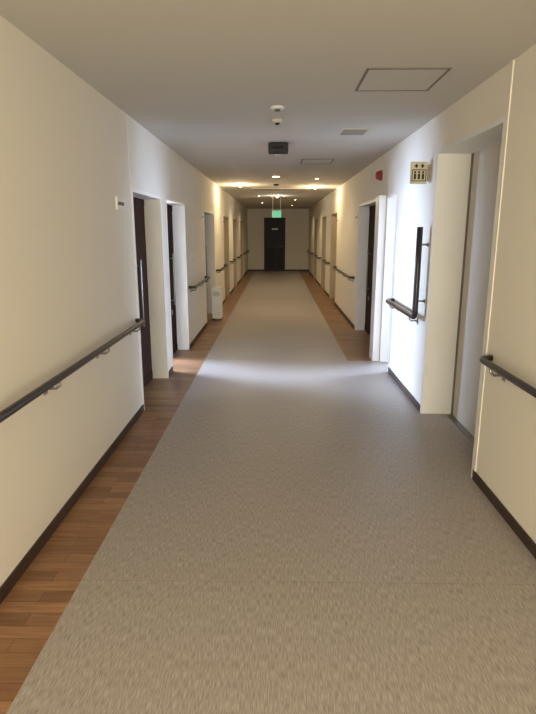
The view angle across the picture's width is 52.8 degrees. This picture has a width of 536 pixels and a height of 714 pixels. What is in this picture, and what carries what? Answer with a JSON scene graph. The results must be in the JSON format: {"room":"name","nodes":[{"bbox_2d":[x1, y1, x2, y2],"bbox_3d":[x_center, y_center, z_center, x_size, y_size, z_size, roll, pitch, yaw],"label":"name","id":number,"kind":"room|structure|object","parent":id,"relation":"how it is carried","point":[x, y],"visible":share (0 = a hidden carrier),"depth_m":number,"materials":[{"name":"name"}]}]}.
{"room":"hospital interior","nodes":[
{"label":"hospital interior","id":0,"kind":"room"},
{"bbox_2d":[0,15,247,586],"bbox_3d":[-1.260,-1.904,9.725,0.367,2.563,26.676,0,13,1],"label":"wall","id":1,"kind":"structure","parent":0,"point":[68,282],"depth_m":3.16,"materials":[{"name":"white paint"}]},
{"bbox_2d":[0,318,144,422],"bbox_3d":[-1.162,0.436,1.628,0.101,0.111,6.433,0,13,1],"label":"handrail","id":2,"kind":"object","parent":1,"relation":"attached to","point":[19,404],"visible":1,"depth_m":2.88,"materials":[{"name":"brown wood"}]},
{"bbox_2d":[115,196,125,210],"bbox_3d":[-1.157,-1.206,4.253,0.015,0.097,0.238,0,13,1],"label":"room sign","id":3,"kind":"object","parent":1,"relation":"attached to","point":[120,202],"visible":1,"depth_m":4.22,"materials":[{"name":"white plastic"}]},
{"bbox_2d":[0,270,247,604],"bbox_3d":[-1.072,-0.687,10.004,0.010,0.067,26.676,0,13,1],"label":"baseboard","id":4,"kind":"structure","parent":1,"relation":"attached to","point":[6,587],"depth_m":3.15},
{"bbox_2d":[126,114,142,404],"bbox_3d":[-1.159,-0.777,4.708,0.005,2.496,0.014,0,13,1],"label":"trim","id":5,"kind":"structure","parent":1,"relation":"attached to","point":[126,114],"depth_m":4.68,"materials":[{"name":"white paint"}]},
{"bbox_2d":[133,197,152,387],"bbox_3d":[-1.317,-0.591,5.373,0.097,1.955,1.136,0,13,1],"label":"door","id":6,"kind":"structure","parent":1,"relation":"in","point":[139,219],"depth_m":5.70,"materials":[{"name":"brown wood"}]},
{"bbox_2d":[131,187,168,409],"bbox_3d":[-1.254,-0.600,5.370,0.222,1.987,1.188,0,13,1],"label":"trim","id":7,"kind":"structure","parent":1,"relation":"attached to","point":[154,254],"depth_m":5.87,"materials":[{"name":"white metal"}]},
{"bbox_2d":[167,205,177,353],"bbox_3d":[-1.277,-1.004,7.160,0.097,1.955,0.492,0,13,1],"label":"door","id":8,"kind":"structure","parent":1,"relation":"in","point":[169,207],"depth_m":7.17,"materials":[{"name":"brown wood"}]},
{"bbox_2d":[166,198,189,370],"bbox_3d":[-1.225,-0.935,6.816,0.212,1.987,1.242,0,13,1],"label":"trim","id":9,"kind":"structure","parent":1,"relation":"attached to","point":[178,208],"depth_m":7.36,"materials":[{"name":"white metal"}]},
{"bbox_2d":[189,276,209,291],"bbox_3d":[-1.049,-1.135,8.414,0.101,0.111,1.789,0,13,1],"label":"handrail","id":10,"kind":"object","parent":1,"relation":"attached to","point":[206,277],"visible":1,"depth_m":8.01,"materials":[{"name":"brown wood"}]},
{"bbox_2d":[205,240,207,312],"bbox_3d":[-1.239,-1.677,10.065,0.097,1.955,1.439,0,13,1],"label":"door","id":11,"kind":"structure","parent":1,"relation":"in","point":[205,240],"depth_m":10.52,"materials":[{"name":"brown wood"}]},
{"bbox_2d":[204,210,215,314],"bbox_3d":[-1.176,-1.686,10.062,0.222,1.987,1.490,0,13,1],"label":"trim","id":12,"kind":"structure","parent":1,"relation":"attached to","point":[209,230],"depth_m":10.69,"materials":[{"name":"white metal"}]},
{"bbox_2d":[216,264,227,272],"bbox_3d":[-0.993,-1.911,11.770,0.101,0.111,1.768,0,13,1],"label":"handrail","id":13,"kind":"object","parent":1,"relation":"attached to","point":[225,265],"visible":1,"depth_m":11.50,"materials":[{"name":"brown wood"}]},
{"bbox_2d":[223,216,229,295],"bbox_3d":[-1.122,-2.439,13.313,0.222,1.987,1.296,0,13,1],"label":"trim","id":14,"kind":"structure","parent":1,"relation":"attached to","point":[226,219],"depth_m":13.88,"materials":[{"name":"beige wood"}]},
{"bbox_2d":[233,219,236,285],"bbox_3d":[-1.079,-3.035,15.890,0.222,1.987,1.188,0,13,1],"label":"trim","id":15,"kind":"structure","parent":1,"relation":"attached to","point":[234,220],"depth_m":16.41,"materials":[{"name":"beige wood"}]},
{"bbox_2d":[240,221,242,277],"bbox_3d":[-1.029,-3.729,18.889,0.222,1.987,1.296,0,13,1],"label":"trim","id":16,"kind":"structure","parent":1,"relation":"attached to","point":[241,222],"depth_m":19.41,"materials":[{"name":"beige wood"}]},
{"bbox_2d":[0,271,535,713],"bbox_3d":[0.177,-0.597,10.003,3.704,0.108,26.676,0,13,1],"label":"floor","id":17,"kind":"structure","parent":0,"point":[279,528],"depth_m":2.75,"materials":[{"name":"grey carpet"}]},
{"bbox_2d":[212,287,222,319],"bbox_3d":[-0.958,-1.015,10.228,0.173,0.605,0.274,0,13,1],"label":"air purifier","id":18,"kind":"object","parent":17,"relation":"on","point":[217,295],"visible":1,"depth_m":10.11,"materials":[{"name":"white plastic"}]},
{"bbox_2d":[0,0,535,208],"bbox_3d":[0.187,-3.199,9.401,3.726,0.108,26.676,0,13,1],"label":"ceiling","id":19,"kind":"structure","parent":0,"point":[204,78],"depth_m":3.14,"materials":[{"name":"grey paint"}]},
{"bbox_2d":[272,194,280,217],"bbox_3d":[0.219,-3.830,13.665,0.238,0.586,0.068,0,13,1],"label":"exit sign","id":20,"kind":"object","parent":19,"relation":"hanging from","point":[275,214],"visible":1,"depth_m":13.68,"materials":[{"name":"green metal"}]},
{"bbox_2d":[270,105,283,111],"bbox_3d":[0.073,-1.918,4.178,0.108,0.032,0.108,0,13,1],"label":"smoke detector","id":21,"kind":"object","parent":19,"relation":"attached to","point":[277,108],"visible":1,"depth_m":4.15,"materials":[{"name":"white plastic"}]},
{"bbox_2d":[272,118,282,124],"bbox_3d":[0.081,-2.017,4.632,0.097,0.045,0.097,0,13,1],"label":"detector","id":22,"kind":"object","parent":19,"relation":"attached to","point":[277,121],"visible":1,"depth_m":4.60,"materials":[{"name":"white plastic"}]},
{"bbox_2d":[268,142,287,153],"bbox_3d":[0.113,-2.292,5.923,0.216,0.092,0.275,0,13,1],"label":"box","id":23,"kind":"object","parent":19,"relation":"attached to","point":[273,147],"visible":1,"depth_m":5.80,"materials":[{"name":"black plastic"}]},
{"bbox_2d":[300,159,333,163],"bbox_3d":[0.667,-2.679,7.407,0.432,0.005,0.540,0,13,1],"label":"ceiling hatch","id":24,"kind":"object","parent":19,"relation":"in","point":[304,161],"depth_m":7.39,"materials":[{"name":"white metal"}]},
{"bbox_2d":[338,128,369,134],"bbox_3d":[0.825,-2.165,5.195,0.259,0.011,0.324,0,13,1],"label":"ceiling vent","id":25,"kind":"object","parent":19,"relation":"in","point":[344,131],"depth_m":5.14,"materials":[{"name":"white metal"}]},
{"bbox_2d":[355,68,451,90],"bbox_3d":[0.839,-1.761,3.437,0.497,0.005,0.518,0,13,1],"label":"ceiling hatch","id":26,"kind":"object","parent":19,"relation":"in","point":[373,79],"depth_m":3.41,"materials":[{"name":"white paint"}]},
{"bbox_2d":[247,209,308,269],"bbox_3d":[0.406,-4.930,22.800,3.726,2.779,0.216,0,13,1],"label":"wall","id":27,"kind":"structure","parent":0,"point":[296,220],"depth_m":22.66,"materials":[{"name":"beige paint"}]},
{"bbox_2d":[264,218,284,270],"bbox_3d":[0.279,-4.723,22.703,0.886,2.203,0.065,0,13,1],"label":"end door","id":28,"kind":"structure","parent":27,"relation":"in","point":[274,228],"depth_m":22.72,"materials":[{"name":"paint"}]},
{"bbox_2d":[248,269,307,270],"bbox_3d":[0.423,-3.689,22.972,2.565,0.067,0.009,0,13,1],"label":"baseboard","id":29,"kind":"structure","parent":27,"relation":"attached to","point":[248,269],"depth_m":22.96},
{"bbox_2d":[252,188,310,190],"bbox_3d":[0.305,-3.799,12.254,1.318,0.011,0.540,0,13,1],"label":"ceiling beam","id":30,"kind":"structure","parent":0,"point":[254,189],"depth_m":12.16,"materials":[{"name":"white paint"}]},
{"bbox_2d":[308,44,535,543],"bbox_3d":[1.672,-1.893,9.679,0.367,2.563,26.676,0,13,1],"label":"wall","id":31,"kind":"structure","parent":0,"point":[506,457],"depth_m":3.33,"materials":[{"name":"white paint"}]},
{"bbox_2d":[313,219,316,277],"bbox_3d":[1.742,-3.702,18.627,0.222,2.052,1.296,0,13,1],"label":"trim","id":32,"kind":"structure","parent":31,"relation":"attached to","point":[315,223],"depth_m":19.17,"materials":[{"name":"beige wood"}]},
{"bbox_2d":[321,215,326,289],"bbox_3d":[1.687,-2.947,15.366,0.222,2.052,1.296,0,13,1],"label":"trim","id":33,"kind":"structure","parent":31,"relation":"attached to","point":[323,256],"depth_m":15.94,"materials":[{"name":"beige wood"}]},
{"bbox_2d":[329,212,336,304],"bbox_3d":[1.643,-2.338,12.736,0.222,2.052,1.296,0,13,1],"label":"trim","id":34,"kind":"structure","parent":31,"relation":"attached to","point":[333,215],"depth_m":13.31,"materials":[{"name":"beige wood"}]},
{"bbox_2d":[333,266,354,280],"bbox_3d":[1.452,-1.641,10.600,0.101,0.111,2.902,0,13,1],"label":"handrail","id":35,"kind":"object","parent":31,"relation":"attached to","point":[334,267],"visible":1,"depth_m":9.96,"materials":[{"name":"brown wood"}]},
{"bbox_2d":[354,199,375,329],"bbox_3d":[1.559,-1.245,8.012,0.212,2.052,1.922,0,13,1],"label":"trim","id":36,"kind":"structure","parent":31,"relation":"attached to","point":[363,220],"depth_m":8.90,"materials":[{"name":"white metal"}]},
{"bbox_2d":[364,205,375,334],"bbox_3d":[1.617,-1.235,8.014,0.097,2.020,1.871,0,13,1],"label":"door","id":37,"kind":"structure","parent":31,"relation":"in","point":[370,251],"depth_m":8.61,"materials":[{"name":"brown wood"}]},
{"bbox_2d":[369,195,386,360],"bbox_3d":[1.388,-0.973,6.836,0.090,2.052,0.238,0,13,1],"label":"trim","id":38,"kind":"structure","parent":31,"relation":"attached to","point":[381,200],"depth_m":6.75,"materials":[{"name":"white metal"}]},
{"bbox_2d":[375,170,382,180],"bbox_3d":[1.408,-2.311,6.870,0.076,0.130,0.130,0,13,1],"label":"lamp","id":39,"kind":"object","parent":31,"relation":"attached to","point":[379,174],"visible":1,"depth_m":6.83,"materials":[{"name":"red plastic"}]},
{"bbox_2d":[379,192,397,366],"bbox_3d":[1.614,-0.881,6.438,0.374,2.052,0.572,0,13,1],"label":"trim","id":40,"kind":"structure","parent":31,"relation":"attached to","point":[392,199],"depth_m":6.64,"materials":[{"name":"white paint"}]},
{"bbox_2d":[386,227,428,323],"bbox_3d":[1.364,-0.843,5.425,0.106,0.891,1.325,0,13,1],"label":"handrail","id":41,"kind":"object","parent":31,"relation":"attached to","point":[419,238],"visible":1,"depth_m":4.81,"materials":[{"name":"brown wood"}]},
{"bbox_2d":[409,162,430,183],"bbox_3d":[1.325,-1.607,4.714,0.167,0.184,0.038,0,13,1],"label":"sign","id":42,"kind":"object","parent":31,"relation":"attached to","point":[419,171],"visible":1,"depth_m":4.71,"materials":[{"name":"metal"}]},
{"bbox_2d":[308,270,535,558],"bbox_3d":[1.485,-0.678,9.963,0.010,0.067,26.676,0,13,1],"label":"baseboard","id":43,"kind":"structure","parent":31,"relation":"attached to","point":[511,521],"depth_m":3.28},
{"bbox_2d":[420,115,505,477],"bbox_3d":[1.548,-0.443,4.046,0.320,2.279,1.372,0,13,1],"label":"trim","id":44,"kind":"structure","parent":31,"relation":"attached to","point":[453,164],"depth_m":4.61,"materials":[{"name":"white metal"}]},
{"bbox_2d":[447,142,500,443],"bbox_3d":[1.659,-0.428,4.053,0.097,2.246,1.296,0,13,1],"label":"door","id":45,"kind":"structure","parent":31,"relation":"in","point":[484,169],"depth_m":4.38,"materials":[{"name":"metal"}]},
{"bbox_2d":[473,59,514,471],"bbox_3d":[1.381,-0.456,3.324,0.009,2.496,0.030,0,13,1],"label":"trim","id":46,"kind":"structure","parent":31,"relation":"attached to","point":[512,61],"depth_m":3.28,"materials":[{"name":"beige paint"}]},
{"bbox_2d":[479,355,535,397],"bbox_3d":[1.290,0.604,0.905,0.101,0.111,5.029,0,13,1],"label":"handrail","id":47,"kind":"object","parent":31,"relation":"attached to","point":[486,360],"visible":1,"depth_m":2.92,"materials":[{"name":"brown wood"}]}
]}

